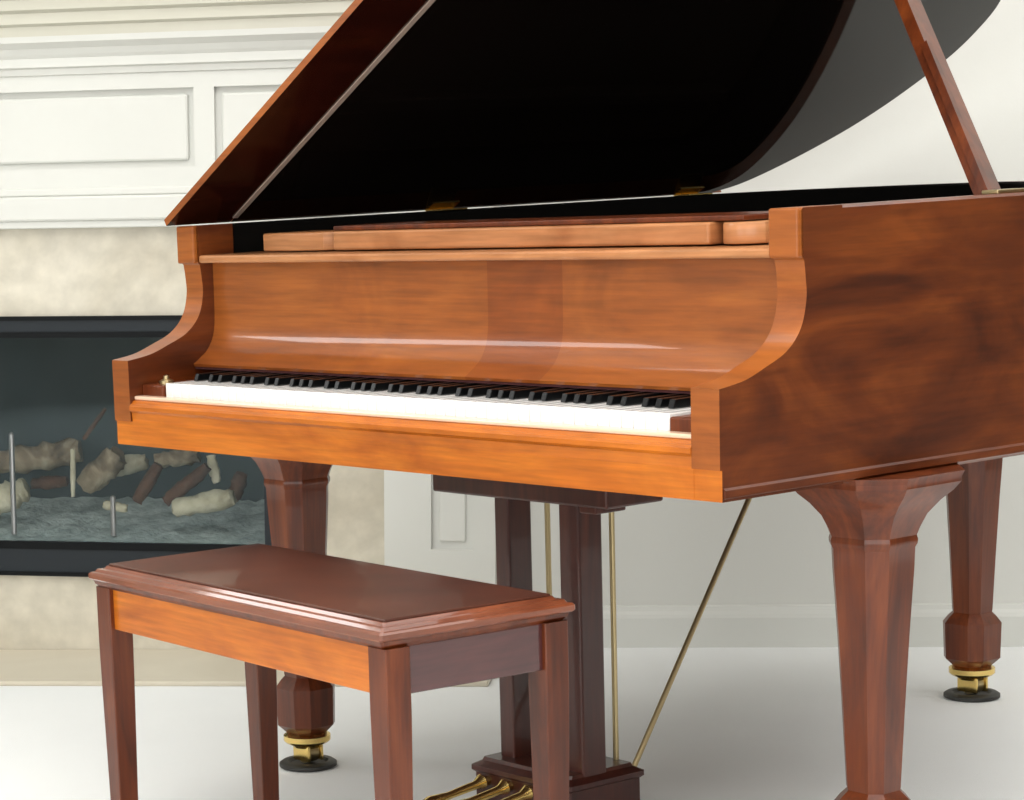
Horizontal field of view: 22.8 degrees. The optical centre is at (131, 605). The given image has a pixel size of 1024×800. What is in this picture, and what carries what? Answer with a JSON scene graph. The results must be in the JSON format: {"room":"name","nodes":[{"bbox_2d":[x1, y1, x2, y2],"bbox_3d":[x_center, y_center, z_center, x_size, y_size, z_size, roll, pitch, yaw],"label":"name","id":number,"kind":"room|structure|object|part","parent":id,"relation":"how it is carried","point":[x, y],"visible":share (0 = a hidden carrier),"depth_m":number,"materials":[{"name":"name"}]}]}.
{"room":"music room","nodes":[
{"label":"music room","id":0,"kind":"room"},
{"bbox_2d":[0,647,1023,799],"bbox_3d":[0.174,0.693,2.772,7.000,0.050,7.650,0,10,15],"label":"floor","id":1,"kind":"structure","parent":0,"point":[746,723],"depth_m":5.02,"materials":[{"name":"carpet"}]},
{"bbox_2d":[0,649,491,686],"bbox_3d":[-0.537,0.151,6.061,2.850,0.012,0.395,0,10,15],"label":"hearth slab","id":2,"kind":"object","parent":1,"relation":"on","point":[38,667],"visible":0.45,"depth_m":5.87,"materials":[{"name":"stone"}]},
{"bbox_2d":[0,0,500,649],"bbox_3d":[-0.462,-0.712,6.264,2.893,1.650,0.574,1,10,15],"label":"fireplace","id":3,"kind":"object","parent":1,"relation":"on","point":[112,111],"visible":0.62,"depth_m":5.94,"materials":[{"name":"beige stone"}]},
{"bbox_2d":[8,432,16,534],"bbox_3d":[-0.294,-0.303,6.186,0.021,0.255,0.014,0,10,15],"label":"bar","id":4,"kind":"object","parent":3,"relation":"in","point":[11,435],"visible":1,"depth_m":6.18,"materials":[{"name":"silver metal"}]},
{"bbox_2d":[0,478,30,514],"bbox_3d":[-0.308,-0.272,6.256,0.116,0.094,0.077,0,10,15],"label":"log","id":5,"kind":"object","parent":3,"relation":"in","point":[23,494],"visible":0.91,"depth_m":6.23,"materials":[{"name":"wood"}]},
{"bbox_2d":[0,437,82,473],"bbox_3d":[-0.240,-0.388,6.460,0.239,0.093,0.079,0,10,15],"label":"log","id":6,"kind":"object","parent":3,"relation":"in","point":[48,456],"visible":0.9,"depth_m":6.43,"materials":[{"name":"wood"}]},
{"bbox_2d":[30,475,68,489],"bbox_3d":[-0.208,-0.313,6.339,0.099,0.037,0.037,0,10,15],"label":"log","id":7,"kind":"object","parent":3,"relation":"in","point":[48,482],"visible":1,"depth_m":6.33,"materials":[{"name":"brown wood"}]},
{"bbox_2d":[70,449,75,496],"bbox_3d":[-0.146,-0.332,6.246,0.016,0.122,0.015,-7,10,-23],"label":"metal rod","id":8,"kind":"object","parent":3,"relation":"in","point":[72,451],"visible":1,"depth_m":6.24,"materials":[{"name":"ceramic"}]},
{"bbox_2d":[82,407,106,439],"bbox_3d":[-0.093,-0.462,6.334,0.070,0.083,0.013,0,10,15],"label":"log","id":9,"kind":"object","parent":3,"relation":"in","point":[100,415],"visible":1,"depth_m":6.33,"materials":[{"name":"brown wood"}]},
{"bbox_3d":[-0.515,-0.995,6.034,2.793,0.018,0.022,1,10,15],"label":"bead moulding","id":10,"kind":"part","parent":3,"relation":"part of","materials":[{"name":"white paint"}]},
{"bbox_3d":[-0.238,-1.142,5.990,0.825,0.182,0.096,1,10,15],"label":"panel","id":11,"kind":"part","parent":3,"relation":"part of","materials":[{"name":"white paint"}]},
{"bbox_2d":[76,446,126,493],"bbox_3d":[-0.072,-0.343,6.297,0.133,0.119,0.080,0,10,15],"label":"log","id":12,"kind":"object","parent":3,"relation":"in","point":[97,474],"visible":1,"depth_m":6.27,"materials":[{"name":"wood"}]},
{"bbox_3d":[-0.459,-0.411,6.151,1.610,0.500,0.004,1,10,15],"label":"glass pane","id":13,"kind":"part","parent":3,"relation":"part of","materials":[{"name":"clear glass"}]},
{"bbox_2d":[110,495,116,535],"bbox_3d":[-0.044,-0.221,6.134,0.016,0.100,0.014,0,10,15],"label":"bar","id":14,"kind":"object","parent":3,"relation":"in","point":[112,498],"visible":1,"depth_m":6.13,"materials":[{"name":"silver metal"}]},
{"bbox_2d":[102,500,127,512],"bbox_3d":[-0.039,-0.244,6.139,0.065,0.032,0.027,0,10,15],"label":"log","id":15,"kind":"object","parent":3,"relation":"in","point":[123,508],"visible":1,"depth_m":6.13,"materials":[{"name":"wood"}]},
{"bbox_2d":[117,454,148,476],"bbox_3d":[-0.022,-0.355,6.387,0.136,0.066,0.054,0,10,15],"label":"log","id":16,"kind":"object","parent":3,"relation":"in","point":[135,462],"visible":0.5,"depth_m":6.36,"materials":[{"name":"wood"}]},
{"bbox_2d":[132,462,162,504],"bbox_3d":[0.042,-0.304,6.213,0.084,0.108,0.038,0,10,15],"label":"log","id":17,"kind":"object","parent":3,"relation":"in","point":[149,480],"visible":1,"depth_m":6.20,"materials":[{"name":"brown wood"}]},
{"bbox_3d":[-0.516,-1.311,6.004,2.793,0.093,0.152,1,10,15],"label":"cornice","id":18,"kind":"part","parent":3,"relation":"part of","materials":[{"name":"white paint"}]},
{"bbox_2d":[153,450,200,467],"bbox_3d":[0.118,-0.376,6.347,0.123,0.052,0.049,0,10,15],"label":"log","id":19,"kind":"object","parent":3,"relation":"in","point":[175,458],"visible":0.87,"depth_m":6.33,"materials":[{"name":"wood"}]},
{"bbox_2d":[0,0,353,37],"bbox_3d":[-0.525,-1.423,5.959,2.893,0.142,0.204,1,10,15],"label":"mantel shelf","id":20,"kind":"object","parent":3,"relation":"attached to","point":[18,18],"depth_m":5.74,"materials":[{"name":"beige paint"}]},
{"bbox_2d":[162,463,211,505],"bbox_3d":[0.139,-0.301,6.208,0.129,0.108,0.038,0,10,15],"label":"log","id":21,"kind":"object","parent":3,"relation":"in","point":[196,476],"visible":0.97,"depth_m":6.20,"materials":[{"name":"brown wood"}]},
{"bbox_2d":[171,489,236,516],"bbox_3d":[0.179,-0.250,6.079,0.160,0.068,0.061,0,10,15],"label":"log","id":22,"kind":"object","parent":3,"relation":"in","point":[215,500],"visible":1,"depth_m":6.06,"materials":[{"name":"wood"}]},
{"bbox_2d":[206,455,220,483],"bbox_3d":[0.206,-0.341,6.226,0.035,0.075,0.030,0,10,15],"label":"log","id":23,"kind":"object","parent":3,"relation":"in","point":[212,462],"visible":1,"depth_m":6.21,"materials":[{"name":"wood"}]},
{"bbox_2d":[229,471,246,501],"bbox_3d":[0.261,-0.293,6.146,0.058,0.078,0.043,0,10,15],"label":"log","id":24,"kind":"object","parent":3,"relation":"in","point":[239,480],"visible":0.76,"depth_m":6.13,"materials":[{"name":"brown wood"}]},
{"bbox_3d":[0.483,-1.125,5.804,0.566,0.182,0.096,1,10,15],"label":"panel","id":25,"kind":"part","parent":3,"relation":"part of","materials":[{"name":"white paint"}]},
{"bbox_2d":[279,755,336,771],"bbox_3d":[0.345,0.307,4.845,0.112,0.013,0.112,0,10,15],"label":"cup","id":26,"kind":"object","parent":1,"relation":"on","point":[289,763],"visible":0.85,"depth_m":4.81,"materials":[{"name":"black"}]},
{"bbox_2d":[88,543,574,799],"bbox_3d":[0.299,0.210,3.919,0.351,0.514,0.827,-8,11,-29],"label":"piano bench","id":27,"kind":"object","parent":1,"relation":"on","point":[389,633],"visible":1,"depth_m":3.67,"materials":[{"name":"brown wood"}]},
{"bbox_3d":[-0.018,0.202,4.182,0.043,0.475,0.043,-8,11,-29],"label":"leg","id":28,"kind":"part","parent":27,"relation":"part of","materials":[{"name":"brown wood"}]},
{"bbox_3d":[0.228,0.166,4.322,0.043,0.475,0.043,-8,11,-29],"label":"leg","id":29,"kind":"part","parent":27,"relation":"part of","materials":[{"name":"brown wood"}]},
{"bbox_3d":[0.287,-0.041,3.877,0.299,0.004,0.775,-8,11,-29],"label":"lid panel","id":30,"kind":"part","parent":27,"relation":"part of","materials":[{"name":"brown wood"}]},
{"bbox_3d":[0.287,-0.029,3.879,0.351,0.023,0.827,-8,11,-29],"label":"bench lid","id":31,"kind":"part","parent":27,"relation":"part of","materials":[{"name":"brown wood"}]},
{"bbox_3d":[0.288,-0.010,3.882,0.339,0.012,0.815,-8,11,-29],"label":"lid moulding","id":32,"kind":"part","parent":27,"relation":"part of","materials":[{"name":"brown wood"}]},
{"bbox_3d":[0.373,0.291,3.521,0.043,0.475,0.043,-8,11,-29],"label":"leg","id":33,"kind":"part","parent":27,"relation":"part of","materials":[{"name":"brown wood"}]},
{"bbox_3d":[0.619,0.256,3.662,0.043,0.475,0.043,-8,11,-29],"label":"leg","id":34,"kind":"part","parent":27,"relation":"part of","materials":[{"name":"brown wood"}]},
{"bbox_2d":[112,0,1023,799],"bbox_3d":[1.135,-0.597,4.449,1.836,1.828,1.570,-9,11,-33],"label":"grand piano","id":35,"kind":"object","parent":1,"relation":"on","point":[858,352],"visible":0.98,"depth_m":4.21,"materials":[{"name":"brown wood"}]},
{"bbox_3d":[0.065,-0.413,4.545,0.028,0.016,0.028,-9,11,-33],"label":"key block knob","id":36,"kind":"part","parent":35,"relation":"part of","materials":[{"name":"gold metal"}]},
{"bbox_3d":[0.327,-0.047,4.786,0.228,0.596,0.228,-9,11,-33],"label":"leg","id":37,"kind":"part","parent":35,"relation":"part of","materials":[{"name":"brown wood"}]},
{"bbox_3d":[0.400,-0.307,3.992,0.020,0.007,1.376,-9,11,-33],"label":"slip rail","id":38,"kind":"part","parent":35,"relation":"part of","materials":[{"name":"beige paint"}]},
{"bbox_3d":[0.590,-0.578,4.086,0.192,0.014,1.375,-9,11,-33],"label":"rail","id":39,"kind":"part","parent":35,"relation":"part of","materials":[{"name":"brown wood"}]},
{"bbox_3d":[0.744,-0.019,4.420,0.010,0.580,0.010,-9,11,-33],"label":"pedal rod","id":40,"kind":"part","parent":35,"relation":"part of","materials":[{"name":"gold metal"}]},
{"bbox_3d":[0.832,-0.002,4.291,0.010,0.580,0.010,-9,11,-33],"label":"pedal rod","id":41,"kind":"part","parent":35,"relation":"part of","materials":[{"name":"gold metal"}]},
{"bbox_3d":[1.164,-1.143,4.532,1.551,0.782,1.285,-9,11,-33],"label":"lid","id":42,"kind":"part","parent":35,"relation":"part of","materials":[{"name":"black paint"}]},
{"bbox_3d":[1.016,-0.017,4.380,0.413,0.603,0.010,-9,11,-33],"label":"brace rod","id":43,"kind":"part","parent":35,"relation":"part of","materials":[{"name":"gold metal"}]},
{"bbox_3d":[1.105,0.094,3.701,0.228,0.596,0.228,-9,11,-33],"label":"leg","id":44,"kind":"part","parent":35,"relation":"part of","materials":[{"name":"brown wood"}]},
{"bbox_3d":[1.725,-0.169,5.095,0.228,0.596,0.228,-9,11,-33],"label":"leg","id":45,"kind":"part","parent":35,"relation":"part of","materials":[{"name":"brown wood"}]},
{"bbox_2d":[943,687,999,701],"bbox_3d":[1.743,0.185,5.154,0.112,0.013,0.112,0,10,15],"label":"cup","id":46,"kind":"object","parent":1,"relation":"on","point":[953,694],"visible":0.88,"depth_m":5.12,"materials":[{"name":"black"}]},
{"bbox_2d":[501,0,1023,605],"bbox_3d":[1.001,-1.298,5.949,7.000,2.750,0.500,0,10,15],"label":"wall","id":47,"kind":"structure","parent":0,"point":[668,551],"depth_m":5.68,"materials":[{"name":"white paint"}]},
{"bbox_2d":[603,603,1023,647],"bbox_3d":[2.656,0.040,5.482,3.580,0.099,0.016,0,10,15],"label":"baseboard","id":48,"kind":"structure","parent":47,"relation":"attached to","point":[757,625],"depth_m":5.79,"materials":[{"name":"white paint"}]}
]}

